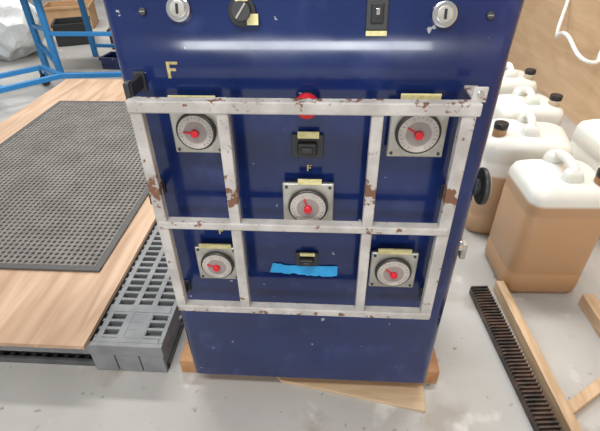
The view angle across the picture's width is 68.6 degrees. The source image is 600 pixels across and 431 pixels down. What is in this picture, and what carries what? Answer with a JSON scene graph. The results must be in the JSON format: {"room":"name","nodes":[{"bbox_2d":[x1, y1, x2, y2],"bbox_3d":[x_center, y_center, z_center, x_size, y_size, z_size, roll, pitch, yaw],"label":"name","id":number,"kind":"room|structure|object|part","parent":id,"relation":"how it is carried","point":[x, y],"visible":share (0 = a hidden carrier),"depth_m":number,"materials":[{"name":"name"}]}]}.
{"room":"industrial hall","nodes":[
{"label":"industrial hall","id":0,"kind":"room"},
{"bbox_2d":[0,0,599,430],"bbox_3d":[-1.806,0.033,2.492,8.200,0.100,14.000,1,35,3],"label":"floor","id":1,"kind":"structure","parent":0,"point":[473,390],"depth_m":1.56,"materials":[{"name":"concrete"}]},
{"bbox_2d":[0,0,44,60],"bbox_3d":[-3.399,-2.166,4.931,1.047,0.767,0.963,1,35,3],"label":"bag","id":2,"kind":"object","parent":1,"relation":"on","point":[16,40],"visible":0.74,"depth_m":4.72,"materials":[{"name":"white plastic"}]},
{"bbox_2d":[0,65,121,92],"bbox_3d":[-2.409,-1.100,3.850,2.022,0.190,0.824,-19,39,-23],"label":"frame","id":3,"kind":"object","parent":1,"relation":"on","point":[45,79],"visible":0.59,"depth_m":3.91,"materials":[{"name":"blue paint"}]},
{"bbox_3d":[-2.856,-1.149,3.800,1.182,0.040,0.040,-30,44,-34],"label":"rail","id":4,"kind":"part","parent":3,"relation":"part of","materials":[{"name":"blue metal"}]},
{"bbox_3d":[-2.537,-0.994,3.574,0.040,0.040,1.184,29,45,35],"label":"rail","id":5,"kind":"part","parent":3,"relation":"part of","materials":[{"name":"blue metal"}]},
{"bbox_3d":[-2.278,-1.318,4.025,0.400,0.040,0.040,26,43,32],"label":"rail","id":6,"kind":"part","parent":3,"relation":"part of","materials":[{"name":"blue metal"}]},
{"bbox_3d":[-1.759,-1.256,3.926,0.733,0.040,0.040,-2,35,-1],"label":"rail","id":7,"kind":"part","parent":3,"relation":"part of","materials":[{"name":"blue metal"}]},
{"bbox_2d":[20,0,114,72],"bbox_3d":[-1.875,-1.902,4.440,1.650,0.800,0.900,1,35,3],"label":"rack","id":8,"kind":"object","parent":1,"relation":"on","point":[53,55],"visible":0.56,"depth_m":4.27,"materials":[{"name":"blue metal"}]},
{"bbox_3d":[-2.637,-1.817,4.372,0.050,0.760,0.050,1,35,3],"label":"leg","id":9,"kind":"part","parent":8,"relation":"part of","materials":[{"name":"blue paint"}]},
{"bbox_3d":[-2.510,-1.807,4.235,0.348,0.035,0.035,28,44,34],"label":"rail","id":10,"kind":"part","parent":8,"relation":"part of","materials":[{"name":"blue metal"}]},
{"bbox_3d":[-2.507,-1.612,4.374,0.363,0.209,0.035,28,44,34],"label":"rail","id":11,"kind":"part","parent":8,"relation":"part of","materials":[{"name":"blue metal"}]},
{"bbox_3d":[-2.381,-1.683,4.178,0.050,0.760,0.050,1,35,3],"label":"leg","id":12,"kind":"part","parent":8,"relation":"part of","materials":[{"name":"blue paint"}]},
{"bbox_3d":[-1.752,-1.701,4.120,1.260,0.035,0.035,1,35,3],"label":"rail","id":13,"kind":"part","parent":8,"relation":"part of","materials":[{"name":"blue metal"}]},
{"bbox_3d":[-2.335,-2.129,4.805,0.050,0.760,0.050,1,35,3],"label":"leg","id":14,"kind":"part","parent":8,"relation":"part of","materials":[{"name":"blue paint"}]},
{"bbox_3d":[-1.705,-1.873,4.879,1.264,0.035,0.035,4,36,7],"label":"rail","id":15,"kind":"part","parent":8,"relation":"part of","materials":[{"name":"blue metal"}]},
{"bbox_2d":[43,0,98,30],"bbox_3d":[-3.230,-2.833,6.214,0.624,0.300,0.524,-9,36,-11],"label":"cardboard box","id":16,"kind":"object","parent":1,"relation":"on","point":[65,8],"visible":0.7,"depth_m":6.02,"materials":[{"name":"brown cardboard"}]},
{"bbox_2d":[50,16,92,46],"bbox_3d":[-2.831,-2.310,5.511,0.424,0.250,0.424,-12,37,-15],"label":"bin","id":17,"kind":"object","parent":1,"relation":"on","point":[69,23],"visible":0.75,"depth_m":5.38,"materials":[{"name":"black plastic"}]},
{"bbox_2d":[0,221,183,371],"bbox_3d":[-1.240,-0.294,2.723,1.689,0.149,2.737,1,35,3],"label":"pallet","id":18,"kind":"object","parent":1,"relation":"on","point":[137,336],"visible":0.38,"depth_m":1.64,"materials":[{"name":"grey plastic"}]},
{"bbox_2d":[0,79,155,348],"bbox_3d":[-1.391,-0.366,2.683,1.468,0.018,2.778,1,35,3],"label":"plywood sheet","id":19,"kind":"object","parent":18,"relation":"on","point":[40,309],"visible":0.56,"depth_m":1.74,"materials":[{"name":"beige wood"}]},
{"bbox_2d":[0,101,148,271],"bbox_3d":[-1.338,-0.326,2.599,1.145,0.013,1.875,1,35,3],"label":"mat","id":20,"kind":"object","parent":19,"relation":"on","point":[73,181],"visible":0.75,"depth_m":2.34,"materials":[{"name":"grey rubber"}]},
{"bbox_3d":[-0.610,0.400,1.620,0.236,0.017,0.180,1,35,3],"label":"corner plate","id":21,"kind":"part","parent":18,"relation":"part of","materials":[{"name":"plastic"}]},
{"bbox_2d":[99,51,119,69],"bbox_3d":[-1.894,-1.637,4.655,0.344,0.120,0.244,5,36,8],"label":"storage box","id":22,"kind":"object","parent":1,"relation":"on","point":[109,60],"visible":0.56,"depth_m":4.58,"materials":[{"name":"blue plastic"}]},
{"bbox_2d":[106,27,114,48],"bbox_3d":[-2.042,-2.192,5.353,0.474,0.220,0.374,-5,36,-6],"label":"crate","id":23,"kind":"object","parent":1,"relation":"on","point":[108,29],"visible":0.16,"depth_m":5.18,"materials":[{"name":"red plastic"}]},
{"bbox_2d":[179,338,439,382],"bbox_3d":[0.038,0.438,1.733,0.917,0.070,0.413,1,35,3],"label":"bearer","id":24,"kind":"object","parent":1,"relation":"on","point":[186,361],"visible":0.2,"depth_m":1.57,"materials":[{"name":"brown wood"}]},
{"bbox_2d":[103,0,524,382],"bbox_3d":[0.035,-0.108,1.282,0.881,1.340,0.585,1,35,3],"label":"cabinet","id":25,"kind":"object","parent":24,"relation":"on","point":[322,48],"depth_m":1.00,"materials":[{"name":"blue metal"}]},
{"bbox_2d":[139,8,145,14],"bbox_3d":[-0.310,-0.401,0.864,0.014,0.014,0.008,1,35,3],"label":"screw","id":26,"kind":"object","parent":25,"relation":"attached to","point":[142,11],"visible":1,"depth_m":0.86,"materials":[{"name":"grey metal"}]},
{"bbox_3d":[-0.327,0.012,1.052,0.026,0.603,0.022,1,35,3],"label":"post","id":27,"kind":"part","parent":25,"relation":"part of","materials":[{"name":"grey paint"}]},
{"bbox_2d":[166,0,190,22],"bbox_3d":[-0.237,-0.401,0.856,0.048,0.047,0.023,1,35,3],"label":"lock","id":28,"kind":"object","parent":25,"relation":"attached to","point":[179,11],"visible":1,"depth_m":0.85,"materials":[{"name":"silver metal"}]},
{"bbox_2d":[167,95,220,152],"bbox_3d":[-0.224,-0.196,0.950,0.110,0.132,0.053,1,35,3],"label":"gauge","id":29,"kind":"object","parent":25,"relation":"attached to","point":[191,132],"visible":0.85,"depth_m":0.94,"materials":[{"name":"grey metal"}]},
{"bbox_3d":[-0.225,-0.175,0.939,0.017,0.017,0.010,1,35,3],"label":"red knob","id":30,"kind":"part","parent":29,"relation":"part of","materials":[{"name":"red plastic"}]},
{"bbox_3d":[-0.223,-0.188,0.958,0.110,0.110,0.009,1,35,3],"label":"plate","id":31,"kind":"part","parent":29,"relation":"part of","materials":[{"name":"metal"}]},
{"bbox_2d":[195,243,236,278],"bbox_3d":[-0.219,0.122,1.176,0.112,0.124,0.053,1,35,3],"label":"gauge","id":32,"kind":"object","parent":25,"relation":"attached to","point":[215,260],"visible":0.94,"depth_m":1.16,"materials":[{"name":"grey metal"}]},
{"bbox_3d":[-0.221,0.139,1.162,0.018,0.018,0.010,1,35,3],"label":"red knob","id":33,"kind":"part","parent":32,"relation":"part of","materials":[{"name":"red plastic"}]},
{"bbox_3d":[-0.151,0.016,1.042,0.025,0.603,0.022,1,35,3],"label":"post","id":34,"kind":"part","parent":25,"relation":"part of","materials":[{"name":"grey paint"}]},
{"bbox_3d":[-0.110,-0.392,0.848,0.058,0.056,0.034,-3,35,-2],"label":"selector knob","id":35,"kind":"part","parent":25,"relation":"part of","materials":[{"name":"black plastic"}]},
{"bbox_3d":[0.001,0.025,1.035,0.676,0.020,0.026,1,35,3],"label":"rail","id":36,"kind":"part","parent":25,"relation":"part of","materials":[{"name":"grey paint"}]},
{"bbox_2d":[270,263,337,276],"bbox_3d":[0.009,0.150,1.208,0.186,0.043,0.004,1,35,3],"label":"tape","id":37,"kind":"object","parent":25,"relation":"attached to","point":[324,271],"visible":0.99,"depth_m":1.21,"materials":[{"name":"blue plastic"}]},
{"bbox_3d":[0.001,-0.214,0.866,0.693,0.026,0.026,1,35,3],"label":"rail","id":38,"kind":"part","parent":25,"relation":"part of","materials":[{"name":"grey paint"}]},
{"bbox_3d":[0.003,-0.010,1.047,0.720,0.635,0.084,1,35,3],"label":"steel guard frame","id":39,"kind":"part","parent":25,"relation":"part of","materials":[{"name":"white metal"}]},
{"bbox_3d":[0.010,0.255,1.199,0.677,0.022,0.026,1,35,3],"label":"rail","id":40,"kind":"part","parent":25,"relation":"part of","materials":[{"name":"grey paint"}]},
{"bbox_2d":[296,251,317,266],"bbox_3d":[0.018,0.119,1.171,0.060,0.046,0.030,1,35,3],"label":"rocker switch","id":41,"kind":"object","parent":25,"relation":"attached to","point":[303,258],"visible":1,"depth_m":1.17,"materials":[{"name":"black plastic"}]},
{"bbox_2d":[291,131,323,157],"bbox_3d":[0.016,-0.154,0.976,0.072,0.066,0.030,1,35,3],"label":"rocker switch","id":42,"kind":"object","parent":25,"relation":"attached to","point":[304,144],"visible":1,"depth_m":0.97,"materials":[{"name":"black plastic"}]},
{"bbox_3d":[0.015,-0.229,0.912,0.054,0.054,0.048,1,35,3],"label":"emergency stop button","id":43,"kind":"part","parent":25,"relation":"part of","materials":[{"name":"red plastic"}]},
{"bbox_2d":[282,179,333,220],"bbox_3d":[0.020,-0.031,1.050,0.120,0.132,0.053,1,35,3],"label":"gauge","id":44,"kind":"object","parent":25,"relation":"attached to","point":[303,199],"visible":0.87,"depth_m":1.03,"materials":[{"name":"grey metal"}]},
{"bbox_3d":[0.018,-0.014,1.036,0.019,0.019,0.010,1,35,3],"label":"red knob","id":45,"kind":"part","parent":44,"relation":"part of","materials":[{"name":"red plastic"}]},
{"bbox_3d":[0.156,0.023,1.024,0.024,0.603,0.022,1,35,3],"label":"post","id":46,"kind":"part","parent":25,"relation":"part of","materials":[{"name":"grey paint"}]},
{"bbox_2d":[365,0,388,35],"bbox_3d":[0.147,-0.379,0.839,0.042,0.068,0.029,1,35,3],"label":"toggle switch","id":47,"kind":"object","parent":25,"relation":"attached to","point":[377,11],"visible":1,"depth_m":0.84,"materials":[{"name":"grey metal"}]},
{"bbox_3d":[0.147,-0.384,0.828,0.008,0.012,0.014,1,20,3],"label":"lever","id":48,"kind":"part","parent":47,"relation":"part of","materials":[{"name":"silver metal"}]},
{"bbox_2d":[368,248,418,286],"bbox_3d":[0.244,0.137,1.153,0.120,0.134,0.053,1,35,3],"label":"gauge","id":49,"kind":"object","parent":25,"relation":"attached to","point":[389,267],"visible":1,"depth_m":1.14,"materials":[{"name":"grey metal"}]},
{"bbox_3d":[0.243,0.155,1.139,0.019,0.019,0.010,1,35,3],"label":"red knob","id":50,"kind":"part","parent":49,"relation":"part of","materials":[{"name":"red plastic"}]},
{"bbox_2d":[386,93,448,156],"bbox_3d":[0.247,-0.187,0.922,0.120,0.142,0.053,1,35,3],"label":"gauge","id":51,"kind":"object","parent":25,"relation":"attached to","point":[408,136],"visible":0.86,"depth_m":0.92,"materials":[{"name":"grey metal"}]},
{"bbox_3d":[0.248,-0.179,0.929,0.120,0.120,0.009,1,35,3],"label":"plate","id":52,"kind":"part","parent":51,"relation":"part of","materials":[{"name":"metal"}]},
{"bbox_3d":[0.246,-0.166,0.911,0.019,0.019,0.010,1,35,3],"label":"red knob","id":53,"kind":"part","parent":51,"relation":"part of","materials":[{"name":"red plastic"}]},
{"bbox_2d":[431,0,457,27],"bbox_3d":[0.273,-0.379,0.831,0.048,0.047,0.023,1,35,3],"label":"lock","id":54,"kind":"object","parent":25,"relation":"attached to","point":[444,14],"visible":1,"depth_m":0.82,"materials":[{"name":"silver metal"}]},
{"bbox_3d":[0.331,0.027,1.014,0.028,0.603,0.022,1,35,3],"label":"post","id":55,"kind":"part","parent":25,"relation":"part of","materials":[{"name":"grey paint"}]},
{"bbox_3d":[0.448,0.092,1.213,0.017,0.055,0.030,1,35,3],"label":"latch handle","id":56,"kind":"part","parent":25,"relation":"part of","materials":[{"name":"metal"}]},
{"bbox_3d":[0.345,-0.248,0.864,0.028,0.030,0.066,1,35,3],"label":"hinge plate","id":57,"kind":"part","parent":25,"relation":"part of","materials":[{"name":"grey paint"}]},
{"bbox_2d":[486,11,494,19],"bbox_3d":[0.359,-0.377,0.829,0.014,0.014,0.008,1,35,3],"label":"screw","id":58,"kind":"object","parent":25,"relation":"attached to","point":[490,15],"visible":1,"depth_m":0.83,"materials":[{"name":"grey metal"}]},
{"bbox_2d":[276,377,424,412],"bbox_3d":[0.171,0.616,1.526,0.521,0.014,0.110,1,35,3],"label":"plywood offcut","id":59,"kind":"object","parent":1,"relation":"on","point":[410,396],"visible":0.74,"depth_m":1.53,"materials":[{"name":"beige wood"}]},
{"bbox_2d":[469,286,563,430],"bbox_3d":[0.779,0.519,1.622,0.072,0.046,0.700,-1,35,-1],"label":"strip","id":60,"kind":"object","parent":1,"relation":"on","point":[539,414],"visible":1,"depth_m":1.58,"materials":[{"name":"brown metal"}]},
{"bbox_2d":[499,62,536,94],"bbox_3d":[1.311,-0.716,2.898,0.320,0.569,0.280,1,35,3],"label":"jerry can","id":61,"kind":"object","parent":1,"relation":"on","point":[513,78],"visible":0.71,"depth_m":2.69,"materials":[{"name":"plastic"}]},
{"bbox_2d":[465,111,572,234],"bbox_3d":[1.057,-0.213,2.168,0.370,0.600,0.300,9,37,13],"label":"jerry can","id":62,"kind":"object","parent":1,"relation":"on","point":[509,141],"visible":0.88,"depth_m":2.00,"materials":[{"name":"plastic"}]},
{"bbox_2d":[493,86,563,125],"bbox_3d":[1.244,-0.457,2.534,0.340,0.569,0.280,-2,35,-1],"label":"jerry can","id":63,"kind":"object","parent":1,"relation":"on","point":[522,98],"visible":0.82,"depth_m":2.34,"materials":[{"name":"plastic"}]},
{"bbox_2d":[485,149,599,292],"bbox_3d":[1.036,0.015,1.852,0.320,0.595,0.300,0,35,2],"label":"jerry can","id":64,"kind":"object","parent":1,"relation":"on","point":[545,230],"visible":0.99,"depth_m":1.75,"materials":[{"name":"plastic"}]},
{"bbox_2d":[493,281,599,430],"bbox_3d":[1.014,0.534,1.587,0.384,0.055,0.785,1,35,3],"label":"wooden frame","id":65,"kind":"object","parent":1,"relation":"on","point":[565,411],"visible":1,"depth_m":1.58,"materials":[{"name":"brown wood"}]},
{"bbox_2d":[570,119,599,171],"bbox_3d":[1.503,-0.220,2.167,0.300,0.600,0.300,0,35,1],"label":"jerry can","id":66,"kind":"object","parent":1,"relation":"on","point":[585,142],"visible":0.38,"depth_m":2.08,"materials":[{"name":"plastic"}]},
{"bbox_2d":[507,0,599,125],"bbox_3d":[2.035,-1.220,1.318,0.100,3.200,14.000,1,35,3],"label":"wall","id":67,"kind":"structure","parent":0,"point":[535,45],"depth_m":3.51,"materials":[{"name":"brown wood"}]},
{"bbox_2d":[555,0,599,64],"bbox_3d":[1.973,-1.352,3.192,0.228,0.275,0.824,1,35,3],"label":"hose","id":68,"kind":"object","parent":67,"relation":"attached to","point":[558,33],"visible":1,"depth_m":3.03,"materials":[{"name":"white plastic"}]}
]}

